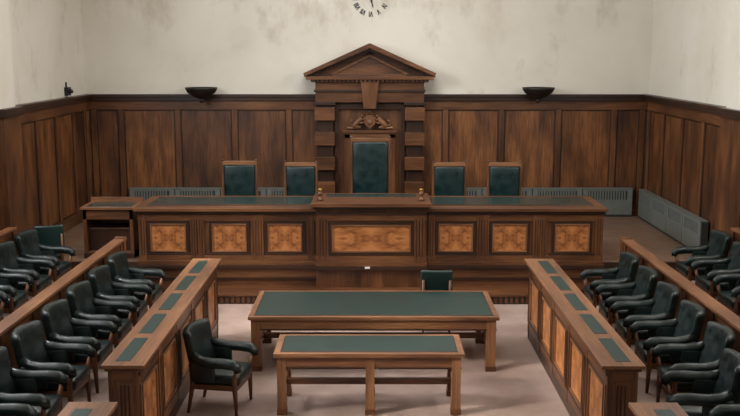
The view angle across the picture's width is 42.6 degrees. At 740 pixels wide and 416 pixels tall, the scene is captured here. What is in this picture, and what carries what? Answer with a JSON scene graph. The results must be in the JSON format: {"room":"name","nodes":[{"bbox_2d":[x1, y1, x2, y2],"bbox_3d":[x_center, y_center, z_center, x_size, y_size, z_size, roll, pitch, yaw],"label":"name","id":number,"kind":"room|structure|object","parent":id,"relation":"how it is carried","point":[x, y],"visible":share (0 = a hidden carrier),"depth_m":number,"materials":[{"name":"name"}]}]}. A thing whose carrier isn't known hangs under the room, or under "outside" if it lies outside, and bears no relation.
{"room":"courtroom","nodes":[
{"label":"courtroom","id":0,"kind":"room"},
{"bbox_2d":[0,0,26,255],"bbox_3d":[-6.100,-2.365,15.765,0.340,7.200,0.840,0,9,0],"label":"wall pier","id":1,"kind":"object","parent":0,"point":[12,189],"visible":0.62,"depth_m":15.83,"materials":[{"name":"paint"}]},
{"bbox_2d":[3,280,53,317],"bbox_3d":[-5.170,2.453,9.953,2.240,0.400,13.800,0,9,0],"label":"floor","id":2,"kind":"structure","parent":0,"point":[52,281],"depth_m":14.48,"materials":[{"name":"brown wood"}]},
{"bbox_2d":[0,290,8,320],"bbox_3d":[-5.201,1.350,12.304,0.797,1.012,0.814,0,9,1],"label":"leather armchair","id":3,"kind":"object","parent":2,"relation":"on","point":[3,296],"visible":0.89,"depth_m":12.57,"materials":[{"name":"black leather"}]},
{"bbox_2d":[0,227,17,255],"bbox_3d":[-5.739,1.644,10.367,0.140,1.060,9.980,0,9,0],"label":"rail","id":4,"kind":"object","parent":2,"relation":"on","point":[7,234],"visible":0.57,"depth_m":14.98,"materials":[{"name":"brown wood"}]},
{"bbox_2d":[0,272,32,313],"bbox_3d":[-5.198,1.194,13.241,0.797,1.012,0.814,0,9,-1],"label":"leather armchair","id":5,"kind":"object","parent":2,"relation":"on","point":[17,298],"visible":0.88,"depth_m":13.32,"materials":[{"name":"black leather"}]},
{"bbox_2d":[0,241,55,296],"bbox_3d":[-5.195,1.039,14.179,0.797,1.012,0.814,0,9,2],"label":"leather armchair","id":6,"kind":"object","parent":2,"relation":"on","point":[10,262],"visible":0.59,"depth_m":14.23,"materials":[{"name":"black leather"}]},
{"bbox_2d":[14,229,75,281],"bbox_3d":[-5.192,0.883,15.116,0.797,1.012,0.814,1,9,4],"label":"leather armchair","id":7,"kind":"object","parent":2,"relation":"on","point":[28,245],"visible":0.56,"depth_m":15.12,"materials":[{"name":"black leather"}]},
{"bbox_2d":[33,224,63,260],"bbox_3d":[-5.391,0.744,15.978,0.480,1.001,0.558,-3,10,-20],"label":"upholstered chair","id":8,"kind":"object","parent":2,"relation":"on","point":[52,235],"visible":0.38,"depth_m":15.71,"materials":[{"name":"green leather"}]},
{"bbox_2d":[9,0,89,181],"bbox_3d":[-6.418,-0.952,8.479,0.250,7.600,25.000,0,9,0],"label":"wall","id":9,"kind":"structure","parent":0,"point":[47,35],"depth_m":18.33,"materials":[{"name":"paint"}]},
{"bbox_2d":[15,94,90,232],"bbox_3d":[-6.176,-0.781,18.740,0.170,2.700,4.470,0,9,0],"label":"wall paneling","id":10,"kind":"structure","parent":9,"relation":"attached to","point":[53,131],"depth_m":18.82,"materials":[{"name":"brown wood"}]},
{"bbox_2d":[64,82,72,95],"bbox_3d":[-6.178,-2.448,19.532,0.160,0.270,0.200,0,9,0],"label":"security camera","id":11,"kind":"object","parent":9,"relation":"attached to","point":[67,90],"visible":1,"depth_m":19.47,"materials":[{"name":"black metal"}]},
{"bbox_2d":[62,305,148,407],"bbox_3d":[-3.342,2.642,9.421,1.420,0.200,12.700,0,9,0],"label":"floor","id":12,"kind":"structure","parent":0,"point":[81,395],"depth_m":11.43,"materials":[{"name":"beige carpet"}]},
{"bbox_2d":[0,403,36,415],"bbox_3d":[-3.573,2.138,8.780,0.797,1.012,0.814,0,9,-2],"label":"leather armchair","id":13,"kind":"object","parent":12,"relation":"on","point":[6,409],"visible":1,"depth_m":9.05,"materials":[{"name":"black leather"}]},
{"bbox_2d":[0,346,67,415],"bbox_3d":[-3.570,1.982,9.716,0.797,1.012,0.814,0,9,-3],"label":"leather armchair","id":14,"kind":"object","parent":12,"relation":"on","point":[16,385],"visible":0.88,"depth_m":9.91,"materials":[{"name":"black leather"}]},
{"bbox_2d":[10,320,95,402],"bbox_3d":[-3.567,1.827,10.655,0.797,1.012,0.814,0,9,2],"label":"leather armchair","id":15,"kind":"object","parent":12,"relation":"on","point":[31,349],"visible":0.77,"depth_m":10.66,"materials":[{"name":"black leather"}]},
{"bbox_2d":[0,236,126,368],"bbox_3d":[-4.088,1.820,10.554,0.180,1.050,10.300,0,9,0],"label":"divider","id":16,"kind":"object","parent":12,"relation":"on","point":[30,311],"visible":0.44,"depth_m":12.11,"materials":[{"name":"brown wood"}]},
{"bbox_2d":[40,299,117,392],"bbox_3d":[-3.564,1.671,11.592,0.797,1.012,0.814,0,9,2],"label":"leather armchair","id":17,"kind":"object","parent":12,"relation":"on","point":[58,323],"visible":0.64,"depth_m":11.57,"materials":[{"name":"black leather"}]},
{"bbox_2d":[66,281,136,347],"bbox_3d":[-3.561,1.515,12.529,0.797,1.012,0.814,0,9,2],"label":"leather armchair","id":18,"kind":"object","parent":12,"relation":"on","point":[82,303],"visible":0.55,"depth_m":12.53,"materials":[{"name":"black leather"}]},
{"bbox_2d":[88,265,151,326],"bbox_3d":[-3.558,1.360,13.466,0.797,1.012,0.814,0,9,1],"label":"leather armchair","id":19,"kind":"object","parent":12,"relation":"on","point":[103,287],"visible":0.56,"depth_m":13.47,"materials":[{"name":"black leather"}]},
{"bbox_2d":[107,251,165,308],"bbox_3d":[-3.555,1.204,14.403,0.797,1.012,0.814,0,9,1],"label":"leather armchair","id":20,"kind":"object","parent":12,"relation":"on","point":[120,270],"visible":0.52,"depth_m":14.42,"materials":[{"name":"black leather"}]},
{"bbox_2d":[81,0,653,93],"bbox_3d":[-0.064,-3.017,20.913,12.380,7.600,0.250,0,9,0],"label":"wall","id":21,"kind":"structure","parent":0,"point":[130,46],"depth_m":20.69,"materials":[{"name":"paint"}]},
{"bbox_2d":[185,87,217,102],"bbox_3d":[-3.635,-2.430,20.490,0.700,0.340,0.700,0,9,0],"label":"wall lamp","id":22,"kind":"object","parent":21,"relation":"attached to","point":[201,93],"depth_m":20.27,"materials":[{"name":"brown metal"}]},
{"bbox_2d":[86,94,316,201],"bbox_3d":[-3.694,-1.160,21.021,5.120,2.700,0.170,0,9,0],"label":"wall paneling","id":23,"kind":"structure","parent":21,"relation":"attached to","point":[135,140],"depth_m":21.00,"materials":[{"name":"brown wood"}]},
{"bbox_2d":[354,0,386,16],"bbox_3d":[0.014,-4.533,20.515,0.793,0.794,0.040,0,9,0],"label":"wall clock","id":24,"kind":"object","parent":21,"relation":"attached to","point":[371,0],"visible":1,"depth_m":20.56,"materials":[{"name":"black metal"}]},
{"bbox_2d":[422,94,647,215],"bbox_3d":[3.646,-1.156,20.998,4.960,2.700,0.170,0,9,0],"label":"wall paneling","id":25,"kind":"structure","parent":21,"relation":"attached to","point":[560,140],"depth_m":20.98,"materials":[{"name":"brown wood"}]},
{"bbox_2d":[522,87,554,102],"bbox_3d":[3.625,-2.426,20.468,0.700,0.340,0.700,0,9,0],"label":"wall lamp","id":26,"kind":"object","parent":21,"relation":"attached to","point":[538,93],"depth_m":20.25,"materials":[{"name":"brown metal"}]},
{"bbox_2d":[176,304,569,415],"bbox_3d":[-0.103,2.874,9.094,12.980,0.150,25.600,0,9,0],"label":"floor","id":27,"kind":"structure","parent":0,"point":[520,385],"depth_m":12.10,"materials":[{"name":"carpet"}]},
{"bbox_2d":[57,402,117,415],"bbox_3d":[-2.446,2.608,6.592,0.430,1.194,3.825,0,9,0],"label":"screen","id":28,"kind":"object","parent":27,"relation":"on","point":[72,408],"visible":1,"depth_m":8.21,"materials":[{"name":"brown wood"}]},
{"bbox_2d":[100,258,221,415],"bbox_3d":[-2.429,1.736,11.845,0.430,1.194,4.875,0,9,0],"label":"screen","id":29,"kind":"object","parent":27,"relation":"on","point":[148,371],"visible":0.86,"depth_m":10.79,"materials":[{"name":"brown wood"}]},
{"bbox_2d":[182,318,257,415],"bbox_3d":[-1.824,1.901,11.425,0.797,1.012,0.814,2,10,10],"label":"leather armchair","id":30,"kind":"object","parent":27,"relation":"on","point":[211,365],"visible":1,"depth_m":11.20,"materials":[{"name":"black leather"}]},
{"bbox_2d":[273,334,464,415],"bbox_3d":[-0.010,2.008,11.510,2.230,0.766,0.790,0,9,0],"label":"table","id":31,"kind":"object","parent":27,"relation":"on","point":[370,352],"visible":1,"depth_m":11.18,"materials":[{"name":"brown wood"}]},
{"bbox_2d":[133,188,608,303],"bbox_3d":[0.012,0.545,16.918,8.180,1.880,2.000,0,9,0],"label":"bench","id":32,"kind":"object","parent":27,"relation":"on","point":[320,241],"visible":0.81,"depth_m":16.51,"materials":[{"name":"brown wood"}]},
{"bbox_2d":[248,290,499,371],"bbox_3d":[0.051,1.703,13.349,3.340,0.766,1.420,0,9,0],"label":"table","id":33,"kind":"object","parent":27,"relation":"on","point":[272,310],"visible":0.98,"depth_m":12.83,"materials":[{"name":"brown wood"}]},
{"bbox_2d":[421,270,452,331],"bbox_3d":[1.013,1.387,14.542,0.480,1.001,0.558,0,9,3],"label":"upholstered chair","id":34,"kind":"object","parent":27,"relation":"on","point":[431,280],"visible":0.39,"depth_m":14.23,"materials":[{"name":"green leather"}]},
{"bbox_2d":[524,259,645,415],"bbox_3d":[2.501,1.738,11.829,0.430,1.194,4.875,0,9,0],"label":"desk","id":35,"kind":"object","parent":27,"relation":"on","point":[590,367],"visible":1,"depth_m":11.02,"materials":[{"name":"brown wood"}]},
{"bbox_2d":[628,403,687,415],"bbox_3d":[2.484,2.611,6.576,0.430,1.194,3.825,0,9,0],"label":"desk","id":36,"kind":"object","parent":27,"relation":"on","point":[638,409],"visible":1,"depth_m":8.20,"materials":[{"name":"brown wood"}]},
{"bbox_2d":[64,216,691,269],"bbox_3d":[-0.071,0.841,19.046,12.380,0.600,4.700,0,9,0],"label":"floor","id":37,"kind":"structure","parent":0,"point":[656,242],"depth_m":18.38,"materials":[{"name":"brown wood"}]},
{"bbox_2d":[80,197,143,258],"bbox_3d":[-4.627,0.348,17.128,0.960,1.000,0.730,0,9,0],"label":"desk","id":38,"kind":"object","parent":37,"relation":"on","point":[104,218],"visible":0.8,"depth_m":16.93,"materials":[{"name":"brown wood"}]},
{"bbox_2d":[129,187,283,200],"bbox_3d":[-3.309,-0.134,21.129,4.050,0.640,0.150,0,9,0],"label":"radiator","id":39,"kind":"object","parent":37,"relation":"on","point":[146,192],"visible":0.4,"depth_m":21.04,"materials":[{"name":"metal"}]},
{"bbox_2d":[221,159,257,195],"bbox_3d":[-2.529,-0.134,18.306,0.725,1.565,0.625,0,9,-2],"label":"chair","id":40,"kind":"object","parent":37,"relation":"on","point":[239,178],"visible":0.34,"depth_m":18.43,"materials":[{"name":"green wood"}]},
{"bbox_2d":[284,160,317,195],"bbox_3d":[-1.364,-0.118,18.305,0.686,1.535,0.625,1,9,4],"label":"chair","id":41,"kind":"object","parent":37,"relation":"on","point":[300,178],"visible":0.42,"depth_m":18.43,"materials":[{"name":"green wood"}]},
{"bbox_2d":[303,43,435,192],"bbox_3d":[-0.005,-1.659,20.678,2.817,3.798,0.660,0,9,0],"label":"canopy","id":42,"kind":"object","parent":37,"relation":"on","point":[370,91],"visible":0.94,"depth_m":20.58,"materials":[{"name":"brown wood"}]},
{"bbox_2d":[350,136,390,192],"bbox_3d":[0.007,-0.377,18.460,0.820,1.995,0.625,0,9,0],"label":"chair","id":43,"kind":"object","parent":37,"relation":"on","point":[370,158],"visible":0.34,"depth_m":18.58,"materials":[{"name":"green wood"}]},
{"bbox_2d":[432,160,466,195],"bbox_3d":[1.554,-0.117,18.296,0.706,1.535,0.625,0,9,-3],"label":"chair","id":44,"kind":"object","parent":37,"relation":"on","point":[448,178],"visible":0.35,"depth_m":18.43,"materials":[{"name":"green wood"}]},
{"bbox_2d":[486,161,522,195],"bbox_3d":[2.604,-0.116,18.293,0.706,1.535,0.625,0,9,2],"label":"chair","id":45,"kind":"object","parent":37,"relation":"on","point":[503,178],"visible":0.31,"depth_m":18.42,"materials":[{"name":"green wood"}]},
{"bbox_2d":[431,187,632,216],"bbox_3d":[3.591,-0.130,21.108,4.450,0.640,0.150,0,9,0],"label":"radiator","id":46,"kind":"object","parent":37,"relation":"on","point":[618,200],"visible":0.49,"depth_m":21.02,"materials":[{"name":"metal"}]},
{"bbox_2d":[638,189,708,245],"bbox_3d":[5.974,0.224,18.974,0.150,0.640,4.000,0,9,0],"label":"radiator","id":47,"kind":"object","parent":37,"relation":"on","point":[686,228],"visible":1,"depth_m":18.55,"materials":[{"name":"metal"}]},
{"bbox_2d":[596,306,666,402],"bbox_3d":[3.398,2.646,9.400,1.420,0.200,12.700,0,9,0],"label":"floor","id":48,"kind":"structure","parent":0,"point":[642,397],"depth_m":11.53,"materials":[{"name":"beige carpet"}]},
{"bbox_2d":[580,251,639,307],"bbox_3d":[3.643,1.208,14.381,0.797,1.012,0.814,0,9,1],"label":"leather armchair","id":49,"kind":"object","parent":48,"relation":"on","point":[626,271],"visible":0.52,"depth_m":14.37,"materials":[{"name":"black leather"}]},
{"bbox_2d":[594,265,658,326],"bbox_3d":[3.640,1.363,13.443,0.797,1.012,0.814,0,9,2],"label":"leather armchair","id":50,"kind":"object","parent":48,"relation":"on","point":[643,287],"visible":0.48,"depth_m":13.42,"materials":[{"name":"black leather"}]},
{"bbox_2d":[610,281,679,347],"bbox_3d":[3.637,1.519,12.506,0.797,1.012,0.814,0,9,1],"label":"leather armchair","id":51,"kind":"object","parent":48,"relation":"on","point":[663,306],"visible":0.58,"depth_m":12.49,"materials":[{"name":"black leather"}]},
{"bbox_2d":[629,300,705,392],"bbox_3d":[3.634,1.675,11.569,0.797,1.012,0.814,0,9,2],"label":"leather armchair","id":52,"kind":"object","parent":48,"relation":"on","point":[688,324],"visible":0.66,"depth_m":11.49,"materials":[{"name":"black leather"}]},
{"bbox_2d":[619,237,739,403],"bbox_3d":[4.152,1.825,10.528,0.180,1.050,10.300,0,9,0],"label":"divider","id":53,"kind":"object","parent":48,"relation":"on","point":[717,312],"visible":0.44,"depth_m":12.34,"materials":[{"name":"brown wood"}]},
{"bbox_2d":[651,321,735,402],"bbox_3d":[3.631,1.831,10.632,0.797,1.012,0.814,0,9,2],"label":"leather armchair","id":54,"kind":"object","parent":48,"relation":"on","point":[705,355],"visible":0.62,"depth_m":10.74,"materials":[{"name":"black leather"}]},
{"bbox_2d":[660,348,739,415],"bbox_3d":[3.408,1.986,9.692,0.797,1.012,0.814,2,10,11],"label":"leather armchair","id":55,"kind":"object","parent":48,"relation":"on","point":[712,388],"visible":0.79,"depth_m":9.70,"materials":[{"name":"black leather"}]},
{"bbox_2d":[709,404,739,415],"bbox_3d":[3.625,2.142,8.757,0.797,1.012,0.814,1,9,3],"label":"leather armchair","id":56,"kind":"object","parent":48,"relation":"on","point":[723,409],"visible":1,"depth_m":9.04,"materials":[{"name":"black leather"}]},
{"bbox_2d":[645,0,732,173],"bbox_3d":[6.212,-0.946,8.440,0.250,7.600,25.000,0,9,0],"label":"wall","id":57,"kind":"structure","parent":0,"point":[690,45],"depth_m":18.08,"materials":[{"name":"paint"}]},
{"bbox_2d":[643,94,725,243],"bbox_3d":[6.033,-0.749,18.549,0.170,2.700,4.780,0,9,0],"label":"wall paneling","id":58,"kind":"structure","parent":57,"relation":"attached to","point":[683,136],"depth_m":18.32,"materials":[{"name":"brown wood"}]},
{"bbox_2d":[714,0,739,256],"bbox_3d":[5.969,-2.286,15.288,0.280,7.200,1.150,0,9,0],"label":"wall pier","id":59,"kind":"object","parent":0,"point":[727,210],"visible":0.56,"depth_m":15.55,"materials":[{"name":"paint"}]},
{"bbox_3d":[5.100,2.458,9.921,1.980,0.400,13.800,0,9,0],"label":"floor","id":60,"kind":"structure","parent":0,"visible":0},
{"bbox_2d":[671,230,731,280],"bbox_3d":[5.285,0.888,15.083,0.797,1.012,0.814,0,9,0],"label":"leather armchair","id":61,"kind":"object","parent":60,"relation":"on","point":[718,246],"visible":0.65,"depth_m":15.06,"materials":[{"name":"black leather"}]},
{"bbox_2d":[691,241,739,296],"bbox_3d":[5.282,1.044,14.146,0.797,1.012,0.814,0,9,-1],"label":"leather armchair","id":62,"kind":"object","parent":60,"relation":"on","point":[731,264],"visible":0.64,"depth_m":14.26,"materials":[{"name":"black leather"}]},
{"bbox_2d":[713,273,739,315],"bbox_3d":[5.279,1.200,13.209,0.797,1.012,0.814,0,9,-1],"label":"leather armchair","id":63,"kind":"object","parent":60,"relation":"on","point":[729,299],"visible":0.94,"depth_m":13.31,"materials":[{"name":"black leather"}]},
{"bbox_2d":[729,227,739,255],"bbox_3d":[5.801,1.649,10.332,0.140,1.060,9.980,0,9,0],"label":"rail","id":64,"kind":"object","parent":60,"relation":"on","point":[735,231],"visible":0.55,"depth_m":15.06,"materials":[{"name":"brown wood"}]}
]}

